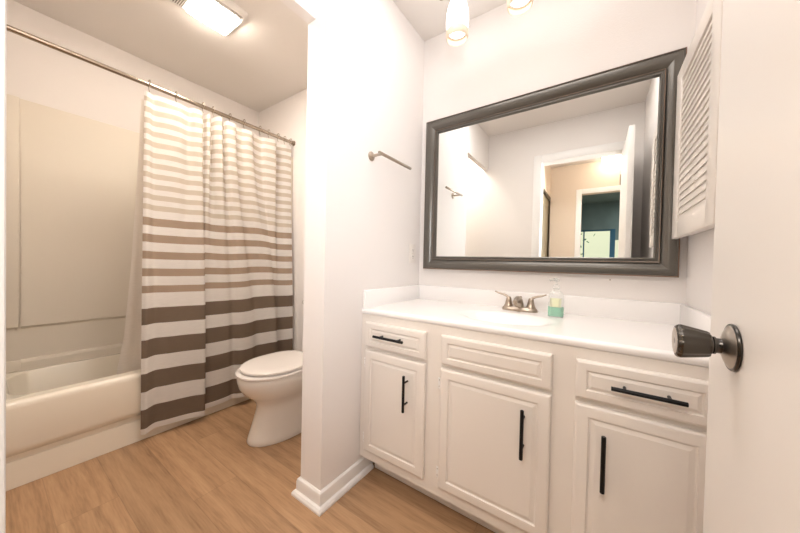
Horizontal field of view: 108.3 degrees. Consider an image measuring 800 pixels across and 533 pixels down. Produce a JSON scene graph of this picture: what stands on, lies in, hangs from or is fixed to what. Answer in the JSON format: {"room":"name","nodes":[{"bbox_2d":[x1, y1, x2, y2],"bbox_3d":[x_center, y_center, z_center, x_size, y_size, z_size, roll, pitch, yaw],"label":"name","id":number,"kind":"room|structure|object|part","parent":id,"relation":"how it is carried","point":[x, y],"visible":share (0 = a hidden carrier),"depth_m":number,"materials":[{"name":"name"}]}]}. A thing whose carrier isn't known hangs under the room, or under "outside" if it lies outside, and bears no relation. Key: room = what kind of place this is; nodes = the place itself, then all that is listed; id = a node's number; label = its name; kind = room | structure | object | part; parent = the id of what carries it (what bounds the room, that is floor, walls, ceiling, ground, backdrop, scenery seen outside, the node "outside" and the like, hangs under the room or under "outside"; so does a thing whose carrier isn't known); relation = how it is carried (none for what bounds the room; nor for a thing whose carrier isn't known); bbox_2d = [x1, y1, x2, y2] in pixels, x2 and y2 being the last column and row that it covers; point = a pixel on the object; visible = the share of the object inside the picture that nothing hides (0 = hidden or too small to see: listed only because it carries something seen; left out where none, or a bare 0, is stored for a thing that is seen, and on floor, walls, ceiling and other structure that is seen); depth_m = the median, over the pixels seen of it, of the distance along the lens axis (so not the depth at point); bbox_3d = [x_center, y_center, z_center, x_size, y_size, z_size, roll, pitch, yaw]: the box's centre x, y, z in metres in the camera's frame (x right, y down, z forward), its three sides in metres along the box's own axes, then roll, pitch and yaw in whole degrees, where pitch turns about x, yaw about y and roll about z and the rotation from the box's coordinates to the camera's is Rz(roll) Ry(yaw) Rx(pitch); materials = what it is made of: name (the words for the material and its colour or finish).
{"room":"bathroom","nodes":[
{"label":"bathroom","id":0,"kind":"room"},
{"bbox_2d":[116,99,143,374],"bbox_3d":[-1.304,-0.089,2.059,0.053,1.775,1.040,2,1,34],"label":"curtain liner","id":1,"kind":"object","parent":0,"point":[130,355],"visible":0.05,"depth_m":1.70,"materials":[{"name":"white plastic"}]},
{"bbox_2d":[6,0,258,135],"bbox_3d":[-1.849,-0.247,2.191,0.100,2.464,1.519,2,1,34],"label":"wall","id":2,"kind":"structure","parent":0,"point":[37,73],"depth_m":1.84,"materials":[{"name":"paint"}]},
{"bbox_2d":[7,24,295,145],"bbox_3d":[-1.332,-1.048,1.837,0.044,0.044,1.517,2,1,34],"label":"shower curtain rod","id":3,"kind":"object","parent":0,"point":[14,30],"visible":0.95,"depth_m":1.58,"materials":[{"name":"metal"}]},
{"bbox_2d":[6,399,494,532],"bbox_3d":[-0.618,1.061,0.563,4.200,0.050,3.270,2,1,34],"label":"floor","id":4,"kind":"structure","parent":0,"point":[200,475],"depth_m":1.28,"materials":[{"name":"brown wood"}]},
{"bbox_2d":[6,353,249,490],"bbox_3d":[-1.586,0.796,2.010,0.585,0.393,1.511,2,1,34],"label":"bathtub","id":5,"kind":"object","parent":4,"relation":"on","point":[59,417],"visible":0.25,"depth_m":1.49,"materials":[{"name":"ceramic"}]},
{"bbox_2d":[6,353,140,463],"bbox_3d":[-1.590,0.792,2.013,0.576,0.382,1.511,2,1,34],"label":"basin","id":6,"kind":"object","parent":5,"relation":"in","point":[76,412],"depth_m":1.49,"materials":[{"name":"ceramic"}]},
{"bbox_2d":[6,94,292,372],"bbox_3d":[-1.583,-0.169,2.008,0.550,1.539,1.515,2,1,34],"label":"tub surround","id":7,"kind":"object","parent":5,"relation":"on","point":[71,179],"visible":0.56,"depth_m":1.77,"materials":[{"name":"plastic"}]},
{"bbox_3d":[-1.794,-0.176,2.154,0.036,1.539,1.515,2,1,34],"label":"panel","id":8,"kind":"part","parent":7,"relation":"part of","materials":[{"name":"plastic"}]},
{"bbox_3d":[-1.145,-0.169,2.615,0.514,1.534,0.020,2,1,34],"label":"panel","id":9,"kind":"part","parent":7,"relation":"part of","materials":[{"name":"plastic"}]},
{"bbox_2d":[235,300,303,446],"bbox_3d":[-0.683,0.630,1.873,0.372,0.769,0.708,2,1,34],"label":"toilet","id":10,"kind":"object","parent":4,"relation":"on","point":[273,381],"visible":0.51,"depth_m":1.66,"materials":[{"name":"ceramic"}]},
{"bbox_3d":[-0.758,0.611,1.762,0.372,0.015,0.441,2,1,34],"label":"seat","id":11,"kind":"part","parent":10,"relation":"part of","materials":[{"name":"plastic"}]},
{"bbox_3d":[-0.725,0.817,1.820,0.364,0.394,0.562,2,1,34],"label":"bowl","id":12,"kind":"part","parent":10,"relation":"part of","materials":[{"name":"ceramic"}]},
{"bbox_3d":[-0.750,0.587,1.772,0.356,0.023,0.417,2,1,34],"label":"lid","id":13,"kind":"part","parent":10,"relation":"part of","materials":[{"name":"plastic"}]},
{"bbox_2d":[359,313,708,532],"bbox_3d":[0.453,0.647,1.272,1.237,0.801,0.590,2,1,34],"label":"vanity cabinet","id":14,"kind":"object","parent":4,"relation":"on","point":[510,434],"visible":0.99,"depth_m":0.96,"materials":[{"name":"paint"}]},
{"bbox_3d":[-0.057,0.321,1.271,0.162,0.012,0.012,2,1,34],"label":"handle","id":15,"kind":"part","parent":14,"relation":"part of","materials":[{"name":"black metal"}]},
{"bbox_3d":[-0.034,0.644,1.302,0.329,0.484,0.017,2,1,34],"label":"door","id":16,"kind":"part","parent":14,"relation":"part of","materials":[{"name":"paint"}]},
{"bbox_3d":[-0.027,0.327,1.297,0.329,0.118,0.017,2,1,34],"label":"drawer","id":17,"kind":"part","parent":14,"relation":"part of","materials":[{"name":"paint"}]},
{"bbox_3d":[0.013,0.541,1.222,0.012,0.155,0.012,2,1,34],"label":"handle","id":18,"kind":"part","parent":14,"relation":"part of","materials":[{"name":"black metal"}]},
{"bbox_3d":[0.323,0.655,1.056,0.397,0.484,0.017,2,1,34],"label":"door","id":19,"kind":"part","parent":14,"relation":"part of","materials":[{"name":"paint"}]},
{"bbox_3d":[0.330,0.339,1.052,0.397,0.118,0.017,2,1,34],"label":"false drawer","id":20,"kind":"part","parent":14,"relation":"part of","materials":[{"name":"paint"}]},
{"bbox_3d":[0.401,0.558,0.956,0.012,0.164,0.012,2,1,34],"label":"handle","id":21,"kind":"part","parent":14,"relation":"part of","materials":[{"name":"black metal"}]},
{"bbox_2d":[362,285,710,366],"bbox_3d":[0.477,0.240,1.288,1.239,0.215,0.542,2,1,34],"label":"countertop","id":22,"kind":"structure","parent":14,"relation":"on","point":[639,328],"depth_m":1.22,"materials":[{"name":"stone"}]},
{"bbox_2d":[495,291,546,312],"bbox_3d":[0.575,0.174,1.408,0.243,0.092,0.134,2,1,34],"label":"faucet","id":23,"kind":"object","parent":22,"relation":"on","point":[518,303],"visible":1,"depth_m":1.41,"materials":[{"name":"silver metal"}]},
{"bbox_3d":[0.552,0.176,1.467,0.046,0.053,0.046,2,1,34],"label":"handle","id":24,"kind":"part","parent":23,"relation":"part of","materials":[{"name":"silver metal"}]},
{"bbox_3d":[0.574,0.175,1.407,0.042,0.065,0.125,2,1,34],"label":"spout","id":25,"kind":"part","parent":23,"relation":"part of","materials":[{"name":"silver metal"}]},
{"bbox_3d":[0.638,0.179,1.408,0.046,0.053,0.046,2,1,34],"label":"handle","id":26,"kind":"part","parent":23,"relation":"part of","materials":[{"name":"silver metal"}]},
{"bbox_3d":[0.665,0.149,1.389,0.074,0.038,0.018,2,1,36],"label":"lever","id":27,"kind":"part","parent":23,"relation":"part of","materials":[{"name":"silver metal"}]},
{"bbox_2d":[548,278,563,317],"bbox_3d":[0.691,0.137,1.280,0.062,0.172,0.054,2,1,34],"label":"soap bottle","id":28,"kind":"object","parent":22,"relation":"on","point":[556,297],"visible":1,"depth_m":1.27,"materials":[{"name":"clear plastic"}]},
{"bbox_3d":[0.583,0.571,0.831,0.012,0.164,0.012,2,1,34],"label":"handle","id":29,"kind":"part","parent":14,"relation":"part of","materials":[{"name":"black metal"}]},
{"bbox_3d":[0.669,0.666,0.819,0.311,0.484,0.017,2,1,34],"label":"door","id":30,"kind":"part","parent":14,"relation":"part of","materials":[{"name":"paint"}]},
{"bbox_3d":[0.676,0.350,0.814,0.311,0.118,0.017,2,1,34],"label":"drawer","id":31,"kind":"part","parent":14,"relation":"part of","materials":[{"name":"paint"}]},
{"bbox_3d":[0.664,0.348,0.776,0.158,0.012,0.012,2,1,34],"label":"handle","id":32,"kind":"part","parent":14,"relation":"part of","materials":[{"name":"black metal"}]},
{"bbox_2d":[13,0,506,111],"bbox_3d":[-0.591,-1.467,0.485,4.200,0.080,3.370,2,1,34],"label":"ceiling","id":33,"kind":"structure","parent":0,"point":[262,63],"depth_m":1.83,"materials":[{"name":"paint"}]},
{"bbox_2d":[169,0,247,34],"bbox_3d":[-1.066,-1.436,1.608,0.272,0.036,0.325,2,1,34],"label":"recessed light","id":34,"kind":"object","parent":33,"relation":"in","point":[224,16],"visible":1,"depth_m":1.62,"materials":[{"name":"plastic"}]},
{"bbox_2d":[259,89,306,351],"bbox_3d":[-0.693,-0.225,2.431,1.736,2.464,0.184,2,1,34],"label":"wall","id":35,"kind":"structure","parent":0,"point":[288,117],"depth_m":2.44,"materials":[{"name":"paint"}]},
{"bbox_2d":[301,0,424,490],"bbox_3d":[-0.147,-0.201,1.573,0.135,2.464,0.780,2,1,34],"label":"wall partition","id":36,"kind":"structure","parent":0,"point":[365,79],"depth_m":1.33,"materials":[{"name":"paint"}]},
{"bbox_2d":[280,0,315,23],"bbox_3d":[-0.613,-1.252,0.921,0.050,0.364,0.823,2,1,34],"label":"trim","id":37,"kind":"structure","parent":36,"relation":"attached to","point":[305,9],"depth_m":1.22,"materials":[{"name":"paint"}]},
{"bbox_2d":[291,457,373,516],"bbox_3d":[-0.205,0.992,1.545,0.191,0.078,0.724,2,1,34],"label":"baseboard","id":38,"kind":"structure","parent":36,"relation":"attached to","point":[317,501],"depth_m":1.28,"materials":[{"name":"paint"}]},
{"bbox_2d":[368,151,411,169],"bbox_3d":[-0.045,-0.549,1.519,0.076,0.045,0.284,2,1,34],"label":"towel bar","id":39,"kind":"object","parent":36,"relation":"attached to","point":[371,155],"visible":1,"depth_m":1.44,"materials":[{"name":"silver metal"}]},
{"bbox_2d":[409,244,415,262],"bbox_3d":[0.077,-0.079,1.781,0.008,0.116,0.070,2,1,34],"label":"wall outlet","id":40,"kind":"object","parent":36,"relation":"attached to","point":[412,248],"visible":1,"depth_m":1.77,"materials":[{"name":"plastic"}]},
{"bbox_2d":[419,0,695,303],"bbox_3d":[0.655,-0.183,1.557,1.474,2.464,0.100,2,1,34],"label":"wall","id":41,"kind":"structure","parent":0,"point":[504,56],"depth_m":1.44,"materials":[{"name":"paint"}]},
{"bbox_2d":[446,0,468,46],"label":"vanity light","id":42,"kind":"object","parent":41,"relation":"attached to","point":[457,21],"depth_m":1.41,"materials":[{"name":"white glass"}]},
{"bbox_3d":[0.289,-1.255,1.451,0.112,0.189,0.112,2,1,34],"label":"globe","id":43,"kind":"part","parent":42,"relation":"part of"},
{"bbox_2d":[507,0,533,15],"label":"vanity light","id":44,"kind":"object","parent":41,"relation":"attached to","point":[515,3],"depth_m":1.31,"materials":[{"name":"white glass"}]},
{"bbox_3d":[0.535,-1.267,1.283,0.112,0.189,0.112,2,1,34],"label":"globe","id":45,"kind":"part","parent":44,"relation":"part of"},
{"bbox_2d":[419,285,680,324],"bbox_3d":[0.626,0.177,1.502,1.239,0.089,0.020,2,1,34],"label":"backsplash","id":46,"kind":"structure","parent":41,"relation":"attached to","point":[633,310],"depth_m":1.34,"materials":[{"name":"stone"}]},
{"bbox_2d":[423,47,686,277],"bbox_3d":[0.643,-0.426,1.484,1.172,0.909,0.032,2,1,34],"label":"wall mirror","id":47,"kind":"object","parent":41,"relation":"attached to","point":[576,176],"visible":0.97,"depth_m":1.40,"materials":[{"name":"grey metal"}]},
{"bbox_2d":[436,77,658,257],"bbox_3d":[0.650,-0.426,1.494,1.030,0.768,0.005,2,1,34],"label":"mirror glass","id":48,"kind":"object","parent":47,"relation":"attached to","point":[575,174],"depth_m":1.41,"materials":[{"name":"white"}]},
{"bbox_2d":[685,0,713,314],"bbox_3d":[0.739,-0.165,0.466,0.100,2.464,1.603,2,1,34],"label":"wall","id":49,"kind":"structure","parent":0,"point":[700,246],"depth_m":1.01,"materials":[{"name":"paint"}]},
{"bbox_2d":[672,0,722,238],"bbox_3d":[0.955,-0.423,0.908,0.057,0.634,0.498,2,1,34],"label":"medicine cabinet","id":50,"kind":"object","parent":49,"relation":"attached to","point":[698,78],"visible":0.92,"depth_m":0.87,"materials":[{"name":"paint"}]},
{"bbox_3d":[-0.682,-0.194,0.341,4.120,2.464,0.211,2,1,34],"label":"wall","id":51,"kind":"structure","parent":0,"visible":0},
{"bbox_2d":[0,0,6,532],"bbox_3d":[-0.138,-0.026,0.104,0.787,2.160,0.015,2,1,34],"label":"trim","id":52,"kind":"structure","parent":51,"relation":"attached to","point":[3,3],"depth_m":0.29,"materials":[{"name":"paint"}]},
{"bbox_2d":[672,0,799,532],"bbox_3d":[0.325,0.039,0.183,0.151,2.023,0.658,2,1,34],"label":"door","id":53,"kind":"structure","parent":51,"relation":"in","point":[752,344],"depth_m":0.33,"materials":[{"name":"paint"}]},
{"bbox_3d":[0.386,0.103,0.406,0.001,0.037,0.037,2,1,34],"label":"knob","id":54,"kind":"part","parent":53,"relation":"part of","materials":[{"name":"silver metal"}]},
{"bbox_3d":[0.418,0.105,0.384,0.018,0.024,0.024,2,1,34],"label":"knob","id":55,"kind":"part","parent":53,"relation":"part of","materials":[{"name":"grey metal"}]},
{"bbox_3d":[-1.292,-1.042,1.896,0.042,0.070,0.009,2,1,34],"label":"curtain ring","id":56,"kind":"object","parent":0,"visible":0},
{"bbox_2d":[140,90,292,434],"bbox_3d":[-1.189,-0.027,2.036,0.127,1.974,0.978,2,1,34],"label":"shower curtain","id":57,"kind":"object","parent":56,"relation":"hanging from","point":[217,288],"visible":0.96,"depth_m":1.91,"materials":[{"name":"multicoloured fabric"}]}
]}

